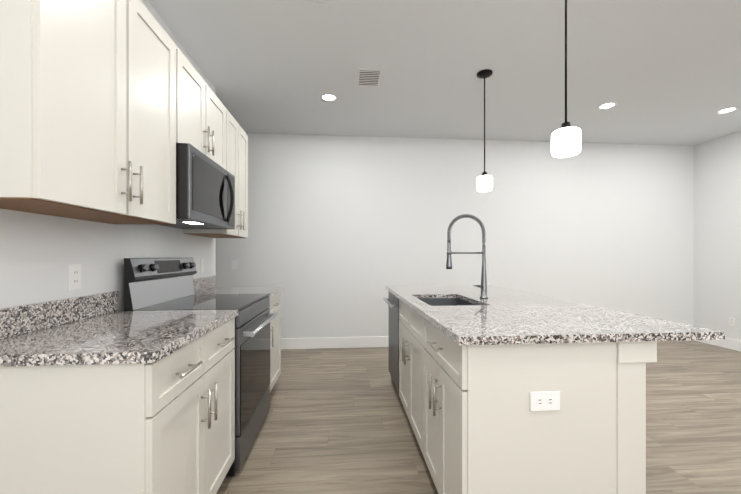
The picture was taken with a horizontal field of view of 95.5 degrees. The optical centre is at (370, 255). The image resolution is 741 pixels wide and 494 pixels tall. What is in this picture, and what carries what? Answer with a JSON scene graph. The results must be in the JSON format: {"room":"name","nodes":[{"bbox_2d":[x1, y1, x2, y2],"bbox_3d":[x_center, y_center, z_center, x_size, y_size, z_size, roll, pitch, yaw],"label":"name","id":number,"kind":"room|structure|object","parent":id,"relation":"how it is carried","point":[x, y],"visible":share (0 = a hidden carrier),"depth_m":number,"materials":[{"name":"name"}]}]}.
{"room":"kitchen","nodes":[
{"label":"kitchen","id":0,"kind":"room"},
{"bbox_2d":[0,0,215,310],"bbox_3d":[-1.268,-0.186,-0.082,0.140,2.780,6.510,0,0,-5],"label":"wall","id":1,"kind":"structure","parent":0,"point":[39,253],"depth_m":1.53,"materials":[{"name":"white paint"}]},
{"bbox_2d":[68,264,81,290],"bbox_3d":[-1.321,0.094,1.504,0.008,0.115,0.070,0,0,-5],"label":"outlet","id":2,"kind":"object","parent":1,"relation":"attached to","point":[74,276],"visible":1,"depth_m":1.50,"materials":[{"name":"white plastic"}]},
{"bbox_2d":[0,0,187,224],"bbox_3d":[-1.159,-0.658,1.406,0.314,0.976,0.884,0,0,-5],"label":"upper cabinet","id":3,"kind":"object","parent":1,"relation":"attached to","point":[106,106],"depth_m":1.20,"materials":[{"name":"white paint"}]},
{"bbox_2d":[200,259,203,272],"bbox_3d":[-1.429,0.084,2.860,0.009,0.115,0.070,0,0,-5],"label":"light switch","id":4,"kind":"object","parent":1,"relation":"attached to","point":[201,265],"visible":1,"depth_m":2.84,"materials":[{"name":"white plastic"}]},
{"bbox_2d":[188,61,227,170],"bbox_3d":[-1.219,-0.879,2.161,0.314,0.534,0.760,0,0,-5],"label":"upper cabinet","id":5,"kind":"object","parent":1,"relation":"attached to","point":[207,115],"depth_m":2.18,"materials":[{"name":"white paint"}]},
{"bbox_2d":[162,143,234,228],"bbox_3d":[-1.160,-0.402,2.165,0.428,0.406,0.754,0,0,-5],"label":"microwave","id":6,"kind":"object","parent":5,"relation":"attached to","point":[205,191],"visible":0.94,"depth_m":1.99,"materials":[{"name":"black metal"}]},
{"bbox_2d":[184,111,247,237],"bbox_3d":[-1.271,-0.658,2.801,0.314,0.976,0.654,0,0,-5],"label":"upper cabinet","id":7,"kind":"object","parent":1,"relation":"attached to","point":[237,137],"depth_m":2.82,"materials":[{"name":"white paint"}]},
{"bbox_2d":[148,0,740,145],"bbox_3d":[0.764,-1.616,0.659,8.600,0.080,7.900,0,0,-5],"label":"ceiling","id":8,"kind":"structure","parent":0,"point":[663,72],"depth_m":2.78,"materials":[{"name":"white paint"}]},
{"bbox_2d":[320,93,336,101],"bbox_3d":[-0.415,-1.573,3.343,0.170,0.006,0.170,0,0,-5],"label":"recessed light","id":9,"kind":"object","parent":8,"relation":"in","point":[327,97],"visible":1,"depth_m":3.34,"materials":[{"name":"white paint"}]},
{"bbox_2d":[356,68,382,86],"bbox_3d":[-0.014,-1.570,2.974,0.220,0.012,0.300,0,0,-5],"label":"ceiling vent","id":10,"kind":"object","parent":8,"relation":"in","point":[367,77],"visible":1,"depth_m":2.95,"materials":[{"name":"white metal"}]},
{"bbox_2d":[477,69,492,191],"bbox_3d":[0.985,-1.069,2.904,0.132,1.014,0.132,0,0,-5],"label":"pendant light","id":11,"kind":"object","parent":8,"relation":"hanging from","point":[484,182],"visible":0.98,"depth_m":2.87,"materials":[{"name":"white glass"}]},
{"bbox_2d":[551,0,580,157],"bbox_3d":[0.991,-1.044,1.705,0.132,1.064,0.132,0,0,-5],"label":"pendant light","id":12,"kind":"object","parent":8,"relation":"hanging from","point":[566,139],"visible":1,"depth_m":1.67,"materials":[{"name":"white glass"}]},
{"bbox_2d":[597,102,616,109],"bbox_3d":[2.480,-1.573,3.526,0.170,0.006,0.170,0,0,-5],"label":"recessed light","id":13,"kind":"object","parent":8,"relation":"in","point":[608,105],"visible":1,"depth_m":3.52,"materials":[{"name":"white paint"}]},
{"bbox_2d":[716,107,738,113],"bbox_3d":[3.855,-1.573,3.636,0.170,0.006,0.170,0,0,-5],"label":"recessed light","id":14,"kind":"object","parent":8,"relation":"in","point":[727,110],"visible":0.98,"depth_m":3.64,"materials":[{"name":"white paint"}]},
{"bbox_2d":[216,133,693,337],"bbox_3d":[0.452,-0.186,4.536,8.600,2.780,0.120,0,0,-5],"label":"wall","id":15,"kind":"structure","parent":0,"point":[344,232],"depth_m":4.53,"materials":[{"name":"white paint"}]},
{"bbox_2d":[232,260,236,268],"bbox_3d":[-1.736,0.114,4.295,0.070,0.115,0.009,0,0,-5],"label":"light switch","id":16,"kind":"object","parent":15,"relation":"attached to","point":[234,264],"visible":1,"depth_m":4.29,"materials":[{"name":"white plastic"}]},
{"bbox_2d":[281,336,687,348],"bbox_3d":[0.457,1.134,4.466,8.359,0.140,0.020,0,0,-5],"label":"baseboard","id":17,"kind":"structure","parent":15,"relation":"attached to","point":[365,342],"depth_m":4.39,"materials":[{"name":"white paint"}]},
{"bbox_2d":[216,340,740,493],"bbox_3d":[0.764,1.234,0.659,8.600,0.060,7.900,0,0,-5],"label":"floor","id":18,"kind":"structure","parent":0,"point":[336,421],"depth_m":2.33,"materials":[{"name":"wood"}]},
{"bbox_2d":[0,318,234,493],"bbox_3d":[-1.006,0.764,1.394,0.616,0.880,0.796,0,0,-5],"label":"base cabinet","id":19,"kind":"object","parent":18,"relation":"on","point":[166,425],"depth_m":1.02,"materials":[{"name":"white paint"}]},
{"bbox_2d":[124,258,277,475],"bbox_3d":[-1.002,0.608,2.178,0.663,1.192,0.756,0,0,-5],"label":"range","id":20,"kind":"object","parent":18,"relation":"on","point":[153,284],"visible":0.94,"depth_m":2.03,"materials":[{"name":"black metal"}]},
{"bbox_2d":[268,292,280,391],"bbox_3d":[-1.122,0.764,2.842,0.616,0.880,0.576,0,0,-5],"label":"base cabinet","id":21,"kind":"object","parent":18,"relation":"on","point":[275,301],"depth_m":2.93,"materials":[{"name":"white paint"}]},
{"bbox_2d":[0,276,282,366],"bbox_3d":[-1.051,0.254,2.063,0.633,0.139,2.160,0,0,-5],"label":"countertop","id":22,"kind":"structure","parent":21,"relation":"on","point":[96,329],"depth_m":1.27,"materials":[{"name":"stone"}]},
{"bbox_2d":[383,291,399,394],"bbox_3d":[0.454,0.763,2.960,0.630,0.879,0.579,0,0,-5],"label":"dishwasher","id":23,"kind":"object","parent":18,"relation":"on","point":[392,301],"visible":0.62,"depth_m":2.90,"materials":[{"name":"grey metal"}]},
{"bbox_2d":[419,315,622,493],"bbox_3d":[0.610,0.762,1.586,0.600,0.884,0.669,0,0,-5],"label":"base cabinet","id":24,"kind":"object","parent":18,"relation":"on","point":[478,426],"depth_m":1.26,"materials":[{"name":"white paint"}]},
{"bbox_2d":[530,391,559,410],"bbox_3d":[0.648,0.539,1.249,0.115,0.070,0.008,0,0,-5],"label":"outlet","id":25,"kind":"object","parent":24,"relation":"attached to","point":[545,401],"visible":1,"depth_m":1.25,"materials":[{"name":"white plastic"}]},
{"bbox_2d":[386,285,724,344],"bbox_3d":[0.751,0.304,2.281,1.040,0.030,2.085,0,0,-5],"label":"countertop","id":26,"kind":"structure","parent":24,"relation":"on","point":[499,315],"depth_m":1.51,"materials":[{"name":"stone"}]},
{"bbox_2d":[419,298,474,305],"bbox_3d":[0.506,0.426,2.248,0.408,0.212,0.618,0,0,-5],"label":"sink basin","id":27,"kind":"object","parent":26,"relation":"in","point":[443,301],"depth_m":2.55,"materials":[{"name":"grey metal"}]},
{"bbox_2d":[446,214,487,298],"bbox_3d":[0.661,0.000,2.260,0.292,0.576,0.126,0,0,-5],"label":"faucet","id":28,"kind":"object","parent":26,"relation":"on","point":[483,286],"visible":1,"depth_m":2.29,"materials":[{"name":"grey metal"}]},
{"bbox_2d":[694,131,740,339],"bbox_3d":[4.990,-0.186,0.999,0.120,2.780,7.660,0,0,-5],"label":"wall","id":29,"kind":"structure","parent":0,"point":[717,233],"depth_m":4.49,"materials":[{"name":"white paint"}]},
{"bbox_2d":[694,337,740,351],"bbox_3d":[4.924,1.134,0.975,0.015,0.140,7.620,0,0,-5],"label":"baseboard","id":30,"kind":"structure","parent":29,"relation":"attached to","point":[729,343],"depth_m":4.37,"materials":[{"name":"white paint"}]},
{"bbox_2d":[729,317,734,325],"bbox_3d":[4.657,0.844,4.333,0.008,0.115,0.070,0,0,-5],"label":"outlet","id":31,"kind":"object","parent":29,"relation":"attached to","point":[731,321],"visible":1,"depth_m":4.33,"materials":[{"name":"white plastic"}]}
]}

